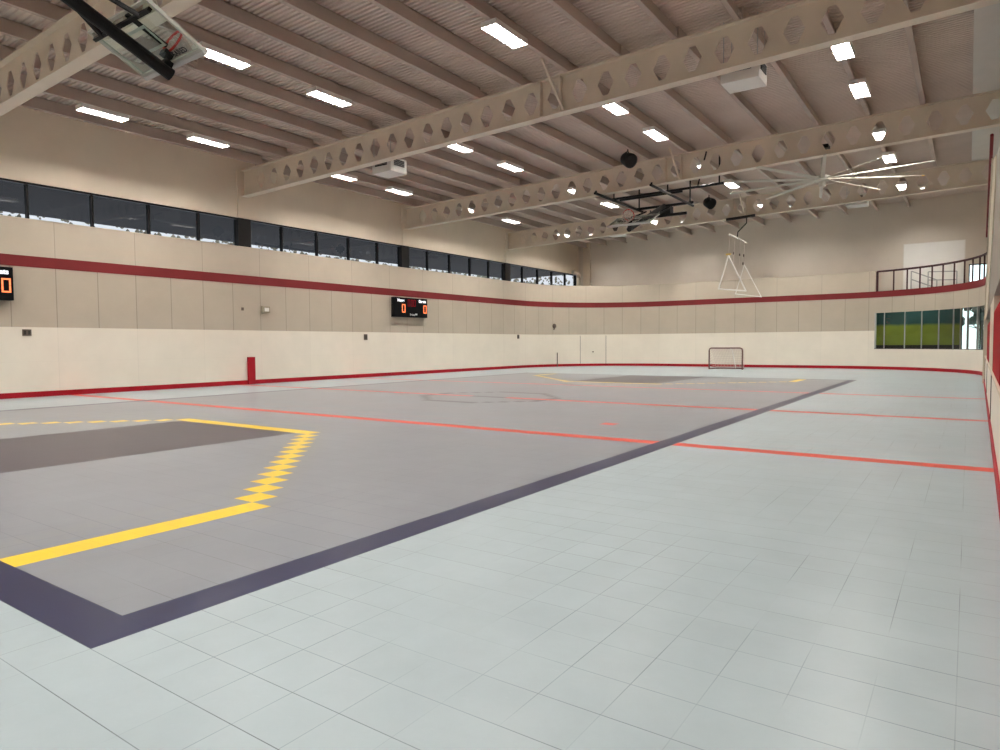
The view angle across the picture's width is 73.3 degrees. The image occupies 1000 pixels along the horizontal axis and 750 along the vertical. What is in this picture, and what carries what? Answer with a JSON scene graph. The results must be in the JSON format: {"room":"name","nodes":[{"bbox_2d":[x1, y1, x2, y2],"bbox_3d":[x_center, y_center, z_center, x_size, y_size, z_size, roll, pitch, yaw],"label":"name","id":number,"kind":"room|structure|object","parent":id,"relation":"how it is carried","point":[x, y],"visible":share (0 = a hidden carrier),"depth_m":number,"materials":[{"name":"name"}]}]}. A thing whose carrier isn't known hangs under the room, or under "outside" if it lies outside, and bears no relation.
{"room":"indoor sports gymnasium","nodes":[
{"label":"indoor sports gymnasium","id":0,"kind":"room"},
{"bbox_2d":[0,178,562,278],"bbox_3d":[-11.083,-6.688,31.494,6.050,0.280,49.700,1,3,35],"label":"window","id":1,"kind":"structure","parent":0,"point":[42,202],"depth_m":29.28,"materials":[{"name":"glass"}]},
{"bbox_2d":[0,106,577,273],"bbox_3d":[-8.509,-4.557,29.623,0.400,9.600,50.000,1,3,35],"label":"wall","id":2,"kind":"structure","parent":0,"point":[37,147],"depth_m":25.16,"materials":[{"name":"paint"}]},
{"bbox_2d":[0,266,13,300],"bbox_3d":[-15.422,-2.687,19.225,0.208,0.990,2.520,1,3,35],"label":"scoreboard","id":3,"kind":"object","parent":2,"relation":"attached to","point":[6,273],"visible":1,"depth_m":20.06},
{"bbox_2d":[0,0,201,115],"bbox_3d":[-4.909,-7.281,11.598,25.970,1.734,0.320,1,3,35],"label":"beam","id":4,"kind":"structure","parent":2,"relation":"attached to","point":[71,23],"depth_m":14.97,"materials":[{"name":"metal"}]},
{"bbox_2d":[0,17,35,41],"bbox_3d":[-14.036,-7.706,11.244,0.210,0.368,11.000,1,3,35],"label":"joist","id":5,"kind":"object","parent":4,"relation":"on","point":[10,28],"visible":0.85,"depth_m":15.41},
{"bbox_2d":[0,0,63,21],"bbox_3d":[-12.805,-7.716,10.385,0.210,0.368,11.000,1,3,35],"label":"joist","id":6,"kind":"object","parent":4,"relation":"on","point":[41,8],"visible":0.85,"depth_m":14.47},
{"bbox_2d":[0,87,262,164],"bbox_3d":[-11.902,-8.100,22.171,0.210,0.368,9.380,1,3,35],"label":"joist","id":7,"kind":"object","parent":4,"relation":"on","point":[36,103],"visible":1,"depth_m":22.08,"materials":[{"name":"metal"}]},
{"bbox_2d":[61,0,207,80],"bbox_3d":[-6.734,-6.338,9.860,2.700,2.770,4.787,1,3,35],"label":"basketball hoop","id":8,"kind":"object","parent":4,"relation":"hanging from","point":[103,27],"visible":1,"depth_m":10.96,"materials":[{"name":"clear glass"}]},
{"bbox_2d":[8,71,286,156],"bbox_3d":[-10.672,-8.109,21.312,0.210,0.368,9.380,1,3,35],"label":"joist","id":9,"kind":"object","parent":4,"relation":"on","point":[58,90],"visible":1,"depth_m":21.06,"materials":[{"name":"metal"}]},
{"bbox_2d":[75,102,128,121],"bbox_3d":[-11.770,-7.784,19.922,0.424,0.145,1.324,1,3,35],"label":"light","id":10,"kind":"object","parent":9,"relation":"attached to","point":[83,107],"visible":1,"depth_m":19.83,"materials":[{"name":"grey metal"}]},
{"bbox_2d":[186,132,229,147],"bbox_3d":[-9.838,-7.924,22.692,0.424,0.145,1.324,1,3,35],"label":"light","id":11,"kind":"object","parent":9,"relation":"attached to","point":[193,136],"visible":1,"depth_m":22.59,"materials":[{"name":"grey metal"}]},
{"bbox_2d":[10,47,312,148],"bbox_3d":[-9.441,-8.119,20.453,0.210,0.368,9.380,1,3,35],"label":"joist","id":12,"kind":"object","parent":4,"relation":"attached to","point":[83,76],"visible":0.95,"depth_m":20.11,"materials":[{"name":"metal"}]},
{"bbox_2d":[35,28,341,140],"bbox_3d":[-8.211,-8.128,19.594,0.210,0.368,9.380,1,3,35],"label":"joist","id":13,"kind":"object","parent":4,"relation":"on","point":[111,61],"visible":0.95,"depth_m":19.55,"materials":[{"name":"metal"}]},
{"bbox_2d":[64,8,371,131],"bbox_3d":[-6.980,-8.138,18.735,0.210,0.368,9.380,1,3,35],"label":"joist","id":14,"kind":"object","parent":4,"relation":"on","point":[205,67],"visible":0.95,"depth_m":19.10,"materials":[{"name":"metal"}]},
{"bbox_2d":[116,0,405,121],"bbox_3d":[-5.750,-8.147,17.877,0.210,0.368,9.380,1,3,35],"label":"joist","id":15,"kind":"object","parent":4,"relation":"on","point":[258,58],"visible":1,"depth_m":17.75,"materials":[{"name":"metal"}]},
{"bbox_2d":[192,41,250,68],"bbox_3d":[-6.807,-7.822,16.458,0.424,0.145,1.324,1,3,35],"label":"light","id":16,"kind":"object","parent":15,"relation":"attached to","point":[218,54],"visible":0.82,"depth_m":16.47,"materials":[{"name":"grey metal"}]},
{"bbox_2d":[306,86,351,106],"bbox_3d":[-4.875,-7.962,19.228,0.424,0.145,1.324,1,3,35],"label":"light","id":17,"kind":"object","parent":15,"relation":"attached to","point":[318,92],"visible":1,"depth_m":19.13,"materials":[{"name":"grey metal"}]},
{"bbox_2d":[194,0,441,110],"bbox_3d":[-4.519,-8.157,17.018,0.210,0.368,9.380,1,3,35],"label":"joist","id":18,"kind":"object","parent":4,"relation":"on","point":[221,8],"visible":1,"depth_m":16.74,"materials":[{"name":"metal"}]},
{"bbox_2d":[276,0,480,98],"bbox_3d":[-3.289,-8.166,16.159,0.210,0.368,9.380,1,3,35],"label":"joist","id":19,"kind":"object","parent":4,"relation":"on","point":[309,8],"visible":1,"depth_m":16.54,"materials":[{"name":"metal"}]},
{"bbox_2d":[367,0,523,85],"bbox_3d":[-2.058,-8.176,15.300,0.210,0.368,9.380,1,3,35],"label":"joist","id":20,"kind":"object","parent":4,"relation":"on","point":[398,9],"visible":1,"depth_m":16.35,"materials":[{"name":"metal"}]},
{"bbox_2d":[457,0,570,71],"bbox_3d":[-0.828,-8.185,14.441,0.210,0.368,9.380,1,3,35],"label":"joist","id":21,"kind":"object","parent":4,"relation":"on","point":[482,8],"visible":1,"depth_m":16.46,"materials":[{"name":"metal"}]},
{"bbox_2d":[481,17,527,48],"bbox_3d":[0.113,-8.001,15.747,0.424,0.145,1.324,1,3,35],"label":"light","id":22,"kind":"object","parent":21,"relation":"attached to","point":[495,27],"visible":1,"depth_m":15.66,"materials":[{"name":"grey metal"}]},
{"bbox_2d":[484,24,523,45],"bbox_3d":[0.113,-7.989,15.748,0.396,0.009,1.296,1,3,35],"label":"diffuser","id":23,"kind":"object","parent":22,"relation":"attached to","point":[504,33],"depth_m":15.71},
{"bbox_2d":[546,0,621,56],"bbox_3d":[0.402,-8.195,13.583,0.210,0.368,9.380,1,3,35],"label":"joist","id":24,"kind":"object","parent":4,"relation":"on","point":[565,7],"visible":1,"depth_m":15.87,"materials":[{"name":"metal"}]},
{"bbox_2d":[633,0,677,39],"bbox_3d":[1.633,-8.204,12.724,0.210,0.368,9.380,1,3,35],"label":"joist","id":25,"kind":"object","parent":4,"relation":"on","point":[647,6],"visible":1,"depth_m":15.57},
{"bbox_2d":[720,0,740,20],"bbox_3d":[2.863,-8.214,11.865,0.210,0.368,9.380,1,3,35],"label":"joist","id":26,"kind":"object","parent":4,"relation":"on","point":[730,6],"visible":1,"depth_m":15.20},
{"bbox_2d":[251,220,400,263],"bbox_3d":[-7.650,-5.856,30.758,0.260,1.160,8.810,1,3,35],"label":"window","id":27,"kind":"structure","parent":2,"relation":"in","point":[281,227],"depth_m":30.14,"materials":[{"name":"brown metal"}]},
{"bbox_2d":[234,218,575,285],"bbox_3d":[-7.709,-5.856,30.647,0.290,1.150,47.100,1,3,35],"label":"trim","id":28,"kind":"structure","parent":2,"relation":"attached to","point":[242,227],"depth_m":27.04,"materials":[{"name":"brown metal"}]},
{"bbox_2d":[236,169,578,271],"bbox_3d":[-4.813,-7.568,34.428,0.050,1.847,38.190,1,3,35],"label":"trim","id":29,"kind":"structure","parent":2,"relation":"attached to","point":[244,204],"depth_m":26.93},
{"bbox_2d":[391,297,426,317],"bbox_3d":[-4.652,-3.468,34.663,0.208,0.990,2.520,1,3,35],"label":"scoreboard","id":30,"kind":"object","parent":2,"relation":"attached to","point":[400,306],"visible":1,"depth_m":34.45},
{"bbox_2d":[409,247,504,278],"bbox_3d":[-2.305,-6.243,38.420,0.260,1.160,8.810,1,3,35],"label":"window","id":31,"kind":"structure","parent":2,"relation":"in","point":[413,248],"depth_m":37.88,"materials":[{"name":"brown metal"}]},
{"bbox_2d":[510,264,575,285],"bbox_3d":[3.054,-6.632,46.103,0.260,1.160,8.860,1,3,35],"label":"window","id":32,"kind":"structure","parent":2,"relation":"in","point":[522,267],"depth_m":46.10,"materials":[{"name":"brown metal"}]},
{"bbox_2d":[241,0,999,197],"bbox_3d":[0.465,-7.670,19.301,25.970,1.734,0.320,1,3,35],"label":"beam","id":33,"kind":"structure","parent":2,"relation":"attached to","point":[895,15],"depth_m":17.36,"materials":[{"name":"metal"}]},
{"bbox_2d":[255,160,417,206],"bbox_3d":[-6.898,-8.486,30.131,0.210,0.368,9.380,1,3,35],"label":"joist","id":34,"kind":"object","parent":33,"relation":"on","point":[329,181],"visible":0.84,"depth_m":30.71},
{"bbox_2d":[280,152,440,201],"bbox_3d":[-5.629,-8.496,29.246,0.210,0.368,9.380,1,3,35],"label":"joist","id":35,"kind":"object","parent":33,"relation":"on","point":[362,177],"visible":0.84,"depth_m":29.76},
{"bbox_2d":[385,186,412,194],"bbox_3d":[-4.539,-8.307,30.288,0.424,0.145,1.324,1,3,35],"label":"light","id":36,"kind":"object","parent":35,"relation":"attached to","point":[394,189],"visible":1,"depth_m":30.16,"materials":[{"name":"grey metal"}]},
{"bbox_2d":[307,144,465,196],"bbox_3d":[-4.360,-8.506,28.360,0.210,0.368,9.380,1,3,35],"label":"joist","id":37,"kind":"object","parent":33,"relation":"on","point":[410,177],"visible":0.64,"depth_m":29.73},
{"bbox_2d":[336,135,492,190],"bbox_3d":[-3.091,-8.516,27.474,0.210,0.368,9.380,1,3,35],"label":"joist","id":38,"kind":"object","parent":33,"relation":"on","point":[411,162],"visible":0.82,"depth_m":28.22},
{"bbox_2d":[367,125,519,185],"bbox_3d":[-1.822,-8.525,26.588,0.210,0.368,9.380,1,3,35],"label":"joist","id":39,"kind":"object","parent":33,"relation":"on","point":[437,153],"visible":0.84,"depth_m":27.11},
{"bbox_2d":[400,115,548,179],"bbox_3d":[-0.553,-8.535,25.703,0.210,0.368,9.380,1,3,35],"label":"joist","id":40,"kind":"object","parent":33,"relation":"on","point":[479,149],"visible":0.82,"depth_m":26.11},
{"bbox_2d":[447,143,473,152],"bbox_3d":[-1.502,-8.206,24.063,0.424,0.145,1.324,1,3,35],"label":"light","id":41,"kind":"object","parent":40,"relation":"attached to","point":[462,147],"visible":0.64,"depth_m":24.17,"materials":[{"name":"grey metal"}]},
{"bbox_2d":[497,160,523,171],"bbox_3d":[0.424,-8.346,26.824,0.424,0.145,1.324,1,3,35],"label":"light","id":42,"kind":"object","parent":40,"relation":"attached to","point":[506,164],"visible":1,"depth_m":26.70,"materials":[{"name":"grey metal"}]},
{"bbox_2d":[441,103,581,173],"bbox_3d":[0.716,-8.545,24.817,0.210,0.368,9.380,1,3,35],"label":"joist","id":43,"kind":"object","parent":33,"relation":"on","point":[505,137],"visible":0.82,"depth_m":25.29,"materials":[{"name":"metal"}]},
{"bbox_2d":[480,91,613,166],"bbox_3d":[1.985,-8.555,23.931,0.210,0.368,9.380,1,3,35],"label":"joist","id":44,"kind":"object","parent":33,"relation":"on","point":[508,110],"visible":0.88,"depth_m":24.36,"materials":[{"name":"metal"}]},
{"bbox_2d":[540,58,564,110],"bbox_3d":[1.395,-7.682,17.810,0.060,1.055,1.160,2,3,36],"label":"brace","id":45,"kind":"object","parent":33,"relation":"attached to","point":[541,59],"visible":1,"depth_m":17.76,"materials":[{"name":"beige paint"}]},
{"bbox_2d":[522,76,649,159],"bbox_3d":[3.254,-8.565,23.046,0.210,0.368,9.380,1,3,35],"label":"joist","id":46,"kind":"object","parent":33,"relation":"on","point":[581,117],"visible":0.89,"depth_m":23.42,"materials":[{"name":"metal"}]},
{"bbox_2d":[620,149,636,167],"bbox_3d":[4.828,-8.139,25.301,0.630,0.720,0.591,1,3,35],"label":"speaker","id":47,"kind":"object","parent":46,"relation":"hanging from","point":[629,160],"visible":1,"depth_m":25.16},
{"bbox_2d":[569,61,688,151],"bbox_3d":[4.523,-8.575,22.160,0.210,0.368,9.380,1,3,35],"label":"joist","id":48,"kind":"object","parent":33,"relation":"on","point":[636,114],"visible":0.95,"depth_m":22.46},
{"bbox_2d":[603,102,628,114],"bbox_3d":[3.485,-8.245,20.582,0.424,0.145,1.324,1,3,35],"label":"light","id":49,"kind":"object","parent":48,"relation":"attached to","point":[617,108],"visible":0.67,"depth_m":20.71,"materials":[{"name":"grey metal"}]},
{"bbox_2d":[642,126,668,140],"bbox_3d":[5.412,-8.384,23.343,0.424,0.145,1.324,1,3,35],"label":"light","id":50,"kind":"object","parent":48,"relation":"attached to","point":[653,132],"visible":1,"depth_m":23.21,"materials":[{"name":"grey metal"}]},
{"bbox_2d":[620,44,728,143],"bbox_3d":[5.792,-8.584,21.274,0.210,0.368,9.380,1,3,35],"label":"joist","id":51,"kind":"object","parent":33,"relation":"on","point":[671,94],"visible":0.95,"depth_m":21.64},
{"bbox_2d":[676,26,772,134],"bbox_3d":[7.061,-8.594,20.389,0.210,0.368,9.380,1,3,35],"label":"joist","id":52,"kind":"object","parent":33,"relation":"on","point":[693,51],"visible":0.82,"depth_m":21.04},
{"bbox_2d":[738,6,819,125],"bbox_3d":[8.330,-8.604,19.503,0.210,0.368,9.380,1,3,35],"label":"joist","id":53,"kind":"object","parent":33,"relation":"on","point":[778,66],"visible":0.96,"depth_m":19.33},
{"bbox_2d":[822,11,870,115],"bbox_3d":[9.599,-8.614,18.617,0.210,0.368,9.380,1,3,35],"label":"joist","id":54,"kind":"object","parent":33,"relation":"on","point":[826,19],"visible":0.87,"depth_m":18.38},
{"bbox_2d":[831,42,854,60],"bbox_3d":[8.645,-8.285,16.981,0.424,0.145,1.324,1,3,35],"label":"light","id":55,"kind":"object","parent":54,"relation":"attached to","point":[843,51],"visible":0.66,"depth_m":17.14,"materials":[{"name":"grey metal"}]},
{"bbox_2d":[833,43,852,57],"bbox_3d":[8.645,-8.273,16.981,0.396,0.009,1.296,1,3,35],"label":"diffuser","id":56,"kind":"object","parent":55,"relation":"attached to","point":[845,50],"depth_m":17.10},
{"bbox_2d":[848,77,870,98],"bbox_3d":[10.572,-8.424,19.742,0.424,0.145,1.324,1,3,35],"label":"light","id":57,"kind":"object","parent":54,"relation":"attached to","point":[859,88],"visible":1,"depth_m":19.63,"materials":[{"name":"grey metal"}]},
{"bbox_2d":[903,0,925,104],"bbox_3d":[10.868,-8.624,17.731,0.210,0.368,9.380,1,3,35],"label":"joist","id":58,"kind":"object","parent":33,"relation":"on","point":[908,30],"visible":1,"depth_m":18.20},
{"bbox_2d":[405,90,999,229],"bbox_3d":[5.838,-8.059,27.004,25.970,1.734,0.320,1,3,35],"label":"beam","id":59,"kind":"structure","parent":2,"relation":"attached to","point":[978,103],"depth_m":24.84,"materials":[{"name":"metal"}]},
{"bbox_2d":[417,200,518,230],"bbox_3d":[-1.554,-8.873,37.793,0.210,0.368,9.280,1,3,35],"label":"joist","id":60,"kind":"object","parent":59,"relation":"on","point":[485,220],"visible":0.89,"depth_m":38.87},
{"bbox_2d":[440,195,540,227],"bbox_3d":[-0.284,-8.883,36.908,0.210,0.368,9.280,1,3,35],"label":"joist","id":61,"kind":"object","parent":59,"relation":"on","point":[524,221],"visible":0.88,"depth_m":37.97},
{"bbox_2d":[465,190,562,223],"bbox_3d":[0.985,-8.893,36.022,0.210,0.368,9.280,1,3,35],"label":"joist","id":62,"kind":"object","parent":59,"relation":"on","point":[529,212],"visible":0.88,"depth_m":37.07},
{"bbox_2d":[491,184,585,220],"bbox_3d":[2.254,-8.903,35.136,0.210,0.368,9.280,1,3,35],"label":"joist","id":63,"kind":"object","parent":59,"relation":"on","point":[554,208],"visible":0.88,"depth_m":36.24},
{"bbox_2d":[519,178,610,216],"bbox_3d":[3.523,-8.913,34.251,0.210,0.368,9.280,1,3,35],"label":"joist","id":64,"kind":"object","parent":59,"relation":"on","point":[578,203],"visible":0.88,"depth_m":35.30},
{"bbox_2d":[549,172,635,212],"bbox_3d":[4.792,-8.922,33.365,0.210,0.368,9.280,1,3,35],"label":"joist","id":65,"kind":"object","parent":59,"relation":"on","point":[551,176],"visible":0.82,"depth_m":33.02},
{"bbox_2d":[580,166,661,205],"bbox_3d":[6.061,-8.932,32.479,0.210,0.368,9.280,1,3,35],"label":"joist","id":66,"kind":"object","parent":59,"relation":"on","point":[604,180],"visible":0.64,"depth_m":33.02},
{"bbox_2d":[613,159,688,201],"bbox_3d":[7.330,-8.942,31.593,0.210,0.368,9.280,1,3,35],"label":"joist","id":67,"kind":"object","parent":59,"relation":"on","point":[639,176],"visible":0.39,"depth_m":30.25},
{"bbox_2d":[594,151,724,231],"bbox_3d":[7.168,-7.298,28.189,4.850,2.823,5.000,1,3,35],"label":"basketball hoop","id":68,"kind":"object","parent":59,"relation":"hanging from","point":[665,210],"visible":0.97,"depth_m":28.22,"materials":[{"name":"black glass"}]},
{"bbox_2d":[649,152,720,199],"bbox_3d":[8.599,-8.952,30.708,0.210,0.368,9.280,1,3,35],"label":"joist","id":69,"kind":"object","parent":59,"relation":"on","point":[707,190],"visible":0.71,"depth_m":31.80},
{"bbox_2d":[687,144,751,194],"bbox_3d":[9.868,-8.962,29.822,0.210,0.368,9.280,1,3,35],"label":"joist","id":70,"kind":"object","parent":59,"relation":"on","point":[743,186],"visible":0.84,"depth_m":30.27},
{"bbox_2d":[727,135,784,189],"bbox_3d":[11.137,-8.972,28.936,0.210,0.368,9.280,1,3,35],"label":"joist","id":71,"kind":"object","parent":59,"relation":"on","point":[766,173],"visible":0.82,"depth_m":29.56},
{"bbox_2d":[771,127,818,184],"bbox_3d":[12.406,-8.981,28.051,0.210,0.368,9.280,1,3,35],"label":"joist","id":72,"kind":"object","parent":59,"relation":"on","point":[781,144],"visible":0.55,"depth_m":28.27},
{"bbox_2d":[818,118,856,178],"bbox_3d":[13.675,-8.991,27.165,0.210,0.368,9.280,1,3,35],"label":"joist","id":73,"kind":"object","parent":59,"relation":"on","point":[827,136],"visible":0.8,"depth_m":27.40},
{"bbox_2d":[724,143,934,199],"bbox_3d":[12.317,-7.959,25.662,7.251,1.566,7.197,1,3,35],"label":"ceiling fan","id":74,"kind":"object","parent":73,"relation":"hanging from","point":[822,178],"visible":0.97,"depth_m":25.59,"materials":[{"name":"white metal"}]},
{"bbox_2d":[918,96,936,166],"bbox_3d":[16.213,-9.011,25.393,0.210,0.368,9.280,1,3,35],"label":"joist","id":75,"kind":"object","parent":59,"relation":"on","point":[930,141],"visible":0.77,"depth_m":26.61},
{"bbox_2d":[508,159,988,249],"bbox_3d":[11.154,-8.444,34.625,25.970,1.734,0.320,1,3,35],"label":"beam","id":76,"kind":"structure","parent":2,"relation":"attached to","point":[976,167],"depth_m":32.72,"materials":[{"name":"metal"}]},
{"bbox_2d":[518,226,586,247],"bbox_3d":[3.728,-9.256,45.365,0.210,0.368,9.160,1,3,35],"label":"joist","id":77,"kind":"object","parent":76,"relation":"on","point":[576,243],"visible":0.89,"depth_m":45.47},
{"bbox_2d":[539,222,606,245],"bbox_3d":[4.997,-9.266,44.480,0.210,0.368,9.160,1,3,35],"label":"joist","id":78,"kind":"object","parent":76,"relation":"on","point":[594,240],"visible":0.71,"depth_m":45.87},
{"bbox_2d":[562,219,626,242],"bbox_3d":[6.266,-9.276,43.594,0.210,0.368,9.160,1,3,35],"label":"joist","id":79,"kind":"object","parent":76,"relation":"on","point":[590,229],"visible":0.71,"depth_m":43.19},
{"bbox_2d":[718,214,761,296],"bbox_3d":[12.063,-5.929,33.821,2.098,4.087,0.332,1,3,35],"label":"frame","id":80,"kind":"object","parent":76,"relation":"hanging from","point":[751,215],"visible":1,"depth_m":33.77,"materials":[{"name":"white metal"}]},
{"bbox_2d":[0,327,873,398],"bbox_3d":[-5.085,-0.897,30.421,52.159,2.170,16.178,-2,3,-33],"label":"wall","id":81,"kind":"structure","parent":0,"point":[50,359],"depth_m":30.42,"materials":[{"name":"paint"}]},
{"bbox_2d":[0,363,999,519],"bbox_3d":[1.417,0.428,22.400,24.346,0.168,48.498,1,3,35],"label":"baseboard","id":82,"kind":"structure","parent":81,"relation":"attached to","point":[242,382],"depth_m":30.04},
{"bbox_2d":[0,265,874,334],"bbox_3d":[-5.098,-2.905,30.329,52.159,1.850,16.178,-2,3,-33],"label":"wall","id":83,"kind":"structure","parent":0,"point":[43,297],"depth_m":30.37,"materials":[{"name":"paint"}]},
{"bbox_2d":[0,216,876,306],"bbox_3d":[-5.104,-4.558,30.254,52.161,1.460,16.195,-2,3,-33],"label":"wall","id":84,"kind":"structure","parent":0,"point":[18,236],"depth_m":30.30,"materials":[{"name":"paint"}]},
{"bbox_2d":[0,215,873,285],"bbox_3d":[-5.107,-5.297,30.212,52.161,0.020,16.200,-2,3,-33],"label":"trim","id":85,"kind":"structure","parent":84,"relation":"on","point":[0,215],"depth_m":29.47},
{"bbox_2d":[0,253,985,307],"bbox_3d":[1.390,-3.671,22.212,24.346,0.340,48.498,1,3,35],"label":"trim","id":86,"kind":"structure","parent":84,"relation":"attached to","point":[5,259],"depth_m":31.96,"materials":[{"name":"paint"}]},
{"bbox_2d":[0,0,988,242],"bbox_3d":[2.299,-8.713,21.977,26.700,0.771,49.970,1,3,35],"label":"ceiling","id":87,"kind":"structure","parent":0,"point":[944,46],"depth_m":19.89,"materials":[{"name":"metal"}]},
{"bbox_2d":[372,134,406,178],"bbox_3d":[-3.867,-7.793,23.459,0.927,1.569,0.827,1,3,35],"label":"heater","id":88,"kind":"object","parent":87,"relation":"hanging from","point":[398,167],"visible":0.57,"depth_m":23.27,"materials":[{"name":"white metal"}]},
{"bbox_2d":[721,12,766,93],"bbox_3d":[6.006,-7.893,16.506,0.927,1.518,0.827,1,3,35],"label":"heater","id":89,"kind":"object","parent":87,"relation":"hanging from","point":[755,77],"visible":0.52,"depth_m":16.37,"materials":[{"name":"white metal"}]},
{"bbox_2d":[0,366,999,749],"bbox_3d":[2.784,0.467,23.244,26.822,0.001,51.511,1,3,35],"label":"floor","id":90,"kind":"structure","parent":0,"point":[562,557],"depth_m":4.72,"materials":[{"name":"plastic"}]},
{"bbox_2d":[247,357,255,383],"bbox_3d":[-10.040,-0.179,27.154,0.087,1.100,0.320,1,3,35],"label":"post","id":91,"kind":"object","parent":90,"relation":"on","point":[251,371],"visible":1,"depth_m":27.10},
{"bbox_2d":[708,347,743,369],"bbox_3d":[13.332,-0.983,39.365,1.980,1.279,0.922,1,3,35],"label":"goal","id":92,"kind":"object","parent":90,"relation":"on","point":[712,348],"visible":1,"depth_m":39.46,"materials":[{"name":"white metal"}]},
{"bbox_2d":[573,190,987,348],"bbox_3d":[16.469,-5.511,42.445,26.700,10.000,0.250,1,3,35],"label":"wall","id":93,"kind":"structure","parent":0,"point":[867,239],"depth_m":40.78,"materials":[{"name":"paint"}]},
{"bbox_2d":[583,243,590,285],"bbox_3d":[6.372,-5.179,49.266,0.550,8.845,0.138,1,3,35],"label":"column","id":94,"kind":"structure","parent":93,"relation":"attached to","point":[586,251],"depth_m":49.05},
{"bbox_2d":[903,239,965,288],"bbox_3d":[23.884,-5.967,37.035,2.870,2.710,0.097,1,3,35],"label":"wall panel","id":95,"kind":"object","parent":93,"relation":"attached to","point":[927,253],"visible":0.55,"depth_m":36.98,"materials":[{"name":"white paint"}]},
{"bbox_2d":[876,308,959,344],"bbox_3d":[22.019,-3.037,38.446,7.080,2.650,0.155,1,3,35],"label":"wall","id":96,"kind":"structure","parent":0,"point":[894,321],"depth_m":37.46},
{"bbox_2d":[876,345,958,348],"bbox_3d":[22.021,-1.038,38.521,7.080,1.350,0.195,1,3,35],"label":"baseboard","id":97,"kind":"structure","parent":96,"relation":"attached to","point":[877,346],"depth_m":37.38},
{"bbox_2d":[874,349,982,371],"bbox_3d":[21.926,-0.714,33.769,1.483,1.140,8.394,0,3,-2],"label":"wall","id":98,"kind":"structure","parent":0,"point":[923,358],"depth_m":34.88,"materials":[{"name":"paint"}]},
{"bbox_2d":[874,306,982,349],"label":"window","id":99,"kind":"structure","parent":98,"relation":"in","point":[978,307],"depth_m":33.50,"materials":[{"name":"grey metal"}]},
{"bbox_2d":[875,285,984,312],"bbox_3d":[21.906,-3.731,33.630,1.483,0.860,8.394,0,3,-2],"label":"wall","id":100,"kind":"structure","parent":0,"point":[974,297],"depth_m":34.75,"materials":[{"name":"paint"}]},
{"bbox_2d":[984,359,999,479],"bbox_3d":[7.735,0.527,10.434,0.140,0.990,36.103,1,3,35],"label":"boards","id":101,"kind":"object","parent":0,"point":[995,399],"visible":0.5,"depth_m":9.10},
{"bbox_2d":[985,356,999,396],"bbox_3d":[7.268,0.045,9.759,0.180,0.040,34.503,1,3,35],"label":"trim","id":102,"kind":"structure","parent":101,"relation":"on","point":[997,386],"depth_m":9.34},
{"bbox_2d":[992,302,999,385],"bbox_3d":[7.087,-0.482,9.493,0.130,1.040,4.701,1,3,35],"label":"pad","id":103,"kind":"object","parent":102,"relation":"on","point":[996,329],"visible":1,"depth_m":9.04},
{"bbox_2d":[986,147,999,318],"bbox_3d":[7.774,-2.931,10.293,0.220,3.250,36.204,1,3,35],"label":"wall","id":104,"kind":"structure","parent":0,"point":[995,264],"depth_m":11.13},
{"bbox_2d":[982,316,989,382],"bbox_3d":[17.961,-0.930,24.765,0.268,2.450,0.800,1,3,35],"label":"trim","id":105,"kind":"structure","parent":104,"relation":"attached to","point":[986,321],"depth_m":24.48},
{"bbox_2d":[986,133,993,236],"bbox_3d":[12.688,-4.687,17.396,0.114,1.366,7.024,1,3,35],"label":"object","id":106,"kind":"object","parent":104,"relation":"attached to","point":[992,134],"visible":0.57,"depth_m":16.25,"materials":[{"name":"red paint"}]},
{"bbox_2d":[984,155,996,318],"bbox_3d":[13.617,-3.361,18.704,0.019,3.240,15.501,1,3,35],"label":"trim","id":107,"kind":"structure","parent":104,"relation":"attached to","point":[993,193],"depth_m":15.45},
{"bbox_2d":[989,295,999,369],"bbox_3d":[9.781,-0.803,13.272,0.130,1.300,4.202,1,3,35],"label":"trim","id":108,"kind":"structure","parent":104,"relation":"attached to","point":[996,299],"depth_m":12.42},
{"bbox_3d":[19.698,-4.211,31.332,5.050,0.340,12.220,1,3,35],"label":"wall","id":109,"kind":"structure","parent":0,"visible":0},
{"bbox_2d":[876,252,986,290],"bbox_3d":[21.909,-5.170,33.595,1.405,1.340,8.252,0,3,-2],"label":"balcony railing","id":110,"kind":"object","parent":109,"relation":"on","point":[984,254],"visible":0.97,"depth_m":34.15,"materials":[{"name":"metal"}]},
{"bbox_3d":[21.669,-4.340,35.164,9.200,0.200,5.836,1,3,35],"label":"floor","id":111,"kind":"structure","parent":0,"visible":0},
{"bbox_2d":[910,271,957,288],"bbox_3d":[23.676,-5.148,36.704,2.160,1.247,0.210,1,3,35],"label":"stair rail","id":112,"kind":"object","parent":111,"relation":"on","point":[928,277],"visible":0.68,"depth_m":36.75,"materials":[{"name":"grey metal"}]},
{"bbox_3d":[13.089,-4.209,14.575,0.250,10.000,49.400,1,3,35],"label":"wall","id":113,"kind":"structure","parent":0,"visible":0},
{"bbox_2d":[972,3,999,160],"bbox_3d":[15.546,-8.769,20.135,2.260,0.400,18.000,1,3,35],"label":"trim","id":114,"kind":"structure","parent":113,"relation":"attached to","point":[986,45],"depth_m":18.54,"materials":[{"name":"paint"}]},
{"label":"outside","id":115,"kind":"structure","parent":0,"visible":0},
{"bbox_2d":[0,211,572,285],"bbox_3d":[-8.998,-11.861,77.680,12.304,3.804,102.314,1,3,35],"label":"treetops","id":116,"kind":"object","parent":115,"point":[18,215],"visible":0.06,"depth_m":65.84,"materials":[{"name":"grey plant"}]},
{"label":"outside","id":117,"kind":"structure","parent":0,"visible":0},
{"bbox_3d":[3.980,-0.672,58.205,220.000,0.250,220.000,1,3,35],"label":"ground","id":118,"kind":"structure","parent":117,"visible":0},
{"bbox_2d":[962,306,984,348],"bbox_3d":[36.013,-3.640,50.467,5.190,6.082,3.439,1,3,35],"label":"tree","id":119,"kind":"object","parent":118,"relation":"on","point":[973,319],"visible":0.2,"depth_m":50.28,"materials":[{"name":"green plant"}]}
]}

